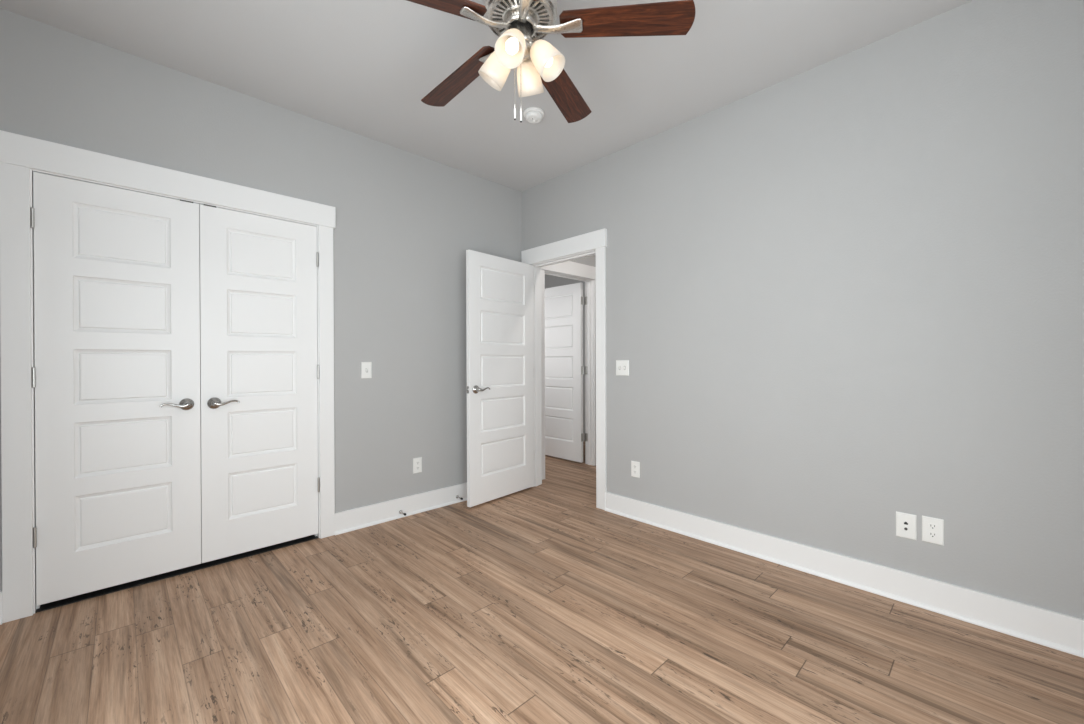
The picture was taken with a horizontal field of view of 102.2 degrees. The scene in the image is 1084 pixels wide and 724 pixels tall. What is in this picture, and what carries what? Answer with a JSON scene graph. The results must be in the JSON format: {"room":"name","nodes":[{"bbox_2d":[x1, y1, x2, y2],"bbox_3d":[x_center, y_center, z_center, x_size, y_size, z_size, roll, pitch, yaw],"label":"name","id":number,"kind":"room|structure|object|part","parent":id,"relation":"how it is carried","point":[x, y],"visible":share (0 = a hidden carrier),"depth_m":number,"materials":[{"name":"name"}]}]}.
{"room":"empty bedroom","nodes":[
{"label":"empty bedroom","id":0,"kind":"room"},
{"bbox_2d":[0,8,595,590],"bbox_3d":[-0.572,-0.221,3.810,5.561,2.743,0.117,0,0,-44],"label":"wall","id":1,"kind":"structure","parent":0,"point":[407,222],"depth_m":3.03,"materials":[{"name":"grey paint"}]},
{"bbox_2d":[0,591,1,624],"bbox_3d":[-2.410,1.093,1.941,0.019,0.140,0.026,0,0,-44],"label":"baseboard","id":2,"kind":"structure","parent":1,"relation":"attached to","point":[0,591],"depth_m":1.94,"materials":[{"name":"white paint"}]},
{"bbox_2d":[30,172,200,605],"bbox_3d":[-2.122,0.123,2.221,0.615,2.014,0.094,0,0,-44],"label":"door","id":3,"kind":"structure","parent":1,"relation":"in","point":[116,371],"depth_m":2.21,"materials":[{"name":"white paint"}]},
{"bbox_3d":[-1.957,0.232,2.329,0.121,0.030,0.018,0,0,-44],"label":"lever","id":4,"kind":"part","parent":3,"relation":"part of","materials":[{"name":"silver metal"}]},
{"bbox_3d":[-1.931,0.232,2.381,0.066,0.066,0.059,0,0,-44],"label":"lever handle","id":5,"kind":"part","parent":3,"relation":"part of","materials":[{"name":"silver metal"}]},
{"bbox_2d":[0,130,335,622],"bbox_3d":[-1.940,0.065,2.475,1.434,2.190,0.143,0,0,-44],"label":"door frame","id":6,"kind":"structure","parent":1,"relation":"attached to","point":[19,154],"depth_m":2.01,"materials":[{"name":"white paint"}]},
{"bbox_3d":[-2.377,0.138,1.978,0.089,2.051,0.018,0,0,-44],"label":"leg","id":7,"kind":"part","parent":6,"relation":"part of","materials":[{"name":"white paint"}]},
{"bbox_3d":[-1.426,0.131,2.895,0.089,2.051,0.018,0,0,-44],"label":"leg","id":8,"kind":"part","parent":6,"relation":"part of","materials":[{"name":"white paint"}]},
{"bbox_2d":[199,204,319,562],"bbox_3d":[-1.678,0.120,2.649,0.615,2.014,0.094,0,0,-44],"label":"door","id":9,"kind":"structure","parent":1,"relation":"in","point":[260,481],"depth_m":2.63,"materials":[{"name":"white paint"}]},
{"bbox_3d":[-1.843,0.234,2.466,0.066,0.066,0.059,0,0,-44],"label":"lever handle","id":10,"kind":"part","parent":9,"relation":"part of","materials":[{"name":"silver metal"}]},
{"bbox_3d":[-1.790,0.233,2.489,0.121,0.030,0.018,0,0,-44],"label":"lever","id":11,"kind":"part","parent":9,"relation":"part of","materials":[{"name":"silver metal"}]},
{"bbox_2d":[361,362,371,377],"bbox_3d":[-1.233,0.057,3.081,0.072,0.115,0.016,0,0,-44],"label":"light switch","id":12,"kind":"object","parent":1,"relation":"attached to","point":[366,367],"visible":1,"depth_m":3.08,"materials":[{"name":"white plastic"}]},
{"bbox_2d":[335,483,466,534],"bbox_3d":[-0.779,1.082,3.511,1.688,0.140,0.026,0,0,-44],"label":"baseboard","id":13,"kind":"structure","parent":1,"relation":"attached to","point":[366,516],"depth_m":3.23,"materials":[{"name":"white paint"}]},
{"bbox_2d":[413,457,421,473],"bbox_3d":[-0.954,0.793,3.356,0.072,0.115,0.008,0,0,-44],"label":"power outlet","id":14,"kind":"object","parent":1,"relation":"attached to","point":[417,462],"visible":1,"depth_m":3.35,"materials":[{"name":"white plastic"}]},
{"bbox_2d":[545,282,587,462],"bbox_3d":[0.190,0.118,5.128,0.795,2.010,0.097,0,0,44],"label":"door","id":15,"kind":"structure","parent":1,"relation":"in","point":[564,368],"depth_m":5.07,"materials":[{"name":"white paint"}]},
{"bbox_2d":[541,261,595,479],"bbox_3d":[0.261,0.051,4.594,0.968,2.189,0.143,0,0,-44],"label":"door frame","id":16,"kind":"structure","parent":1,"relation":"attached to","point":[568,267],"depth_m":4.82,"materials":[{"name":"white paint"}]},
{"bbox_3d":[-0.009,0.122,4.259,0.089,2.050,0.018,0,0,-44],"label":"leg","id":17,"kind":"part","parent":16,"relation":"part of","materials":[{"name":"white paint"}]},
{"bbox_3d":[0.607,0.118,4.852,0.089,2.050,0.018,0,0,-44],"label":"leg","id":18,"kind":"part","parent":16,"relation":"part of","materials":[{"name":"white paint"}]},
{"bbox_2d":[0,0,971,191],"bbox_3d":[-0.298,-1.642,3.516,5.561,0.100,6.687,0,0,-44],"label":"ceiling","id":19,"kind":"structure","parent":0,"point":[366,68],"depth_m":2.27,"materials":[{"name":"grey paint"}]},
{"bbox_2d":[523,107,543,122],"bbox_3d":[-0.052,-1.566,2.792,0.134,0.050,0.134,0,0,-44],"label":"smoke detector","id":20,"kind":"object","parent":19,"relation":"attached to","point":[532,114],"visible":1,"depth_m":2.76,"materials":[{"name":"white plastic"}]},
{"bbox_2d":[407,0,695,122],"bbox_3d":[-0.119,-1.254,1.752,1.264,0.666,1.223,0,0,-44],"label":"ceiling fan","id":21,"kind":"object","parent":19,"relation":"hanging from","point":[520,26],"visible":1,"depth_m":1.68,"materials":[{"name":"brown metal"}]},
{"bbox_3d":[-0.443,-1.293,1.531,0.505,0.006,0.134,-4,14,-28],"label":"fan blade","id":22,"kind":"part","parent":21,"relation":"part of","materials":[{"name":"brown wood"}]},
{"bbox_3d":[-0.375,-1.295,2.005,0.505,0.006,0.134,-5,9,44],"label":"fan blade","id":23,"kind":"part","parent":21,"relation":"part of","materials":[{"name":"brown wood"}]},
{"bbox_3d":[-0.190,-1.170,1.750,0.121,0.144,0.134,0,0,-44],"label":"lamp shade","id":24,"kind":"part","parent":21,"relation":"part of","materials":[{"name":"white glass"}]},
{"bbox_3d":[-0.111,-1.170,1.615,0.134,0.144,0.121,0,0,-44],"label":"lamp shade","id":25,"kind":"part","parent":21,"relation":"part of","materials":[{"name":"white glass"}]},
{"bbox_3d":[-0.108,-1.183,1.628,0.063,0.077,0.052,0,0,-44],"label":"light bulb","id":26,"kind":"part","parent":21,"relation":"part of","materials":[{"name":"white glass"}]},
{"bbox_3d":[-0.102,-1.111,1.686,0.004,0.299,0.014,0,0,29],"label":"pull chain","id":27,"kind":"part","parent":21,"relation":"part of","materials":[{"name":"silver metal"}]},
{"bbox_3d":[-0.081,-1.106,1.683,0.004,0.310,0.014,0,0,-2],"label":"pull chain","id":28,"kind":"part","parent":21,"relation":"part of","materials":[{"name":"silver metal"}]},
{"bbox_2d":[487,0,554,40],"bbox_3d":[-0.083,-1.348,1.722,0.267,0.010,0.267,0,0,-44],"label":"motor housing","id":29,"kind":"object","parent":21,"relation":"attached to","point":[543,11],"depth_m":1.68,"materials":[{"name":"silver metal"}]},
{"bbox_3d":[-0.054,-1.171,1.830,0.134,0.144,0.121,0,0,-44],"label":"lamp shade","id":30,"kind":"part","parent":21,"relation":"part of","materials":[{"name":"white glass"}]},
{"bbox_3d":[0.025,-1.171,1.694,0.121,0.144,0.134,0,0,-44],"label":"lamp shade","id":31,"kind":"part","parent":21,"relation":"part of","materials":[{"name":"white glass"}]},
{"bbox_3d":[0.011,-1.183,1.697,0.052,0.077,0.063,0,0,-44],"label":"light bulb","id":32,"kind":"part","parent":21,"relation":"part of","materials":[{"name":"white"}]},
{"bbox_3d":[0.096,-1.297,2.087,0.134,0.006,0.505,-13,-9,25],"label":"fan blade","id":33,"kind":"part","parent":21,"relation":"part of","materials":[{"name":"brown wood"}]},
{"bbox_3d":[0.320,-1.296,1.664,0.505,0.006,0.134,3,-11,8],"label":"fan blade","id":34,"kind":"part","parent":21,"relation":"part of","materials":[{"name":"brown wood"}]},
{"bbox_2d":[0,440,1083,723],"bbox_3d":[-0.288,1.191,3.526,5.561,0.080,6.687,0,0,-44],"label":"floor","id":35,"kind":"structure","parent":0,"point":[540,604],"depth_m":1.80,"materials":[{"name":"brown wood"}]},
{"bbox_2d":[35,535,318,612],"bbox_3d":[-1.953,1.158,2.497,1.221,0.004,0.134,0,0,-44],"label":"threshold","id":36,"kind":"object","parent":35,"relation":"on","point":[70,600],"visible":0.64,"depth_m":2.37,"materials":[{"name":"black"}]},
{"bbox_2d":[545,274,584,439],"bbox_3d":[0.389,-0.234,6.735,0.120,2.743,2.763,0,0,-44],"label":"wall","id":37,"kind":"structure","parent":0,"point":[550,281],"depth_m":6.45,"materials":[{"name":"grey paint"}]},
{"bbox_2d":[522,0,1083,618],"bbox_3d":[1.055,-0.223,2.898,0.117,2.743,3.687,0,0,-44],"label":"wall","id":38,"kind":"structure","parent":0,"point":[845,293],"depth_m":2.18,"materials":[{"name":"grey paint"}]},
{"bbox_2d":[466,250,533,506],"bbox_3d":[-0.334,0.127,3.704,0.153,2.010,0.774,0,0,40],"label":"door","id":39,"kind":"structure","parent":38,"relation":"in","point":[499,290],"depth_m":3.65,"materials":[{"name":"white paint"}]},
{"bbox_3d":[-0.502,0.217,3.434,0.059,0.066,0.066,0,0,40],"label":"lever handle","id":40,"kind":"part","parent":39,"relation":"part of","materials":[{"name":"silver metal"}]},
{"bbox_2d":[521,228,606,509],"bbox_3d":[0.210,0.059,3.777,0.169,2.179,0.976,0,0,-44],"label":"door frame","id":41,"kind":"structure","parent":38,"relation":"attached to","point":[597,239],"depth_m":3.53,"materials":[{"name":"white paint"}]},
{"bbox_3d":[-0.040,0.128,4.135,0.018,2.040,0.089,0,0,-44],"label":"leg","id":42,"kind":"part","parent":41,"relation":"part of","materials":[{"name":"white paint"}]},
{"bbox_3d":[0.461,0.129,3.420,0.018,2.040,0.089,0,0,-44],"label":"leg","id":43,"kind":"part","parent":41,"relation":"part of","materials":[{"name":"white paint"}]},
{"bbox_2d":[616,360,628,375],"bbox_3d":[0.600,0.044,3.279,0.116,0.115,0.018,0,0,43],"label":"light switch","id":44,"kind":"object","parent":38,"relation":"attached to","point":[622,366],"visible":1,"depth_m":3.28,"materials":[{"name":"white plastic"}]},
{"bbox_2d":[631,461,639,477],"bbox_3d":[0.683,0.785,3.202,0.008,0.115,0.072,0,0,-44],"label":"power outlet","id":45,"kind":"object","parent":38,"relation":"attached to","point":[635,466],"visible":1,"depth_m":3.20,"materials":[{"name":"white plastic"}]},
{"bbox_2d":[605,492,1083,657],"bbox_3d":[1.389,1.079,2.457,0.026,0.140,2.586,0,0,-44],"label":"baseboard","id":46,"kind":"structure","parent":38,"relation":"attached to","point":[1055,630],"depth_m":2.15,"materials":[{"name":"white paint"}]},
{"bbox_2d":[896,511,916,539],"bbox_3d":[1.744,0.786,2.096,0.013,0.119,0.076,0,0,-44],"label":"data jack","id":47,"kind":"object","parent":38,"relation":"attached to","point":[906,524],"visible":1,"depth_m":2.10,"materials":[{"name":"white plastic"}]},
{"bbox_2d":[922,516,943,545],"bbox_3d":[1.812,0.782,2.028,0.008,0.119,0.076,0,0,-44],"label":"power outlet","id":48,"kind":"object","parent":38,"relation":"attached to","point":[932,528],"visible":1,"depth_m":2.02,"materials":[{"name":"white plastic"}]},
{"bbox_2d":[928,523,936,529],"bbox_3d":[1.811,0.762,2.027,0.003,0.029,0.032,0,0,-44],"label":"receptacle","id":49,"kind":"object","parent":48,"relation":"attached to","point":[931,526],"depth_m":2.03,"materials":[{"name":"white plastic"}]},
{"bbox_2d":[928,532,936,537],"bbox_3d":[1.811,0.801,2.027,0.003,0.029,0.032,0,0,-44],"label":"receptacle","id":50,"kind":"object","parent":48,"relation":"attached to","point":[930,534],"depth_m":2.03,"materials":[{"name":"white plastic"}]}
]}

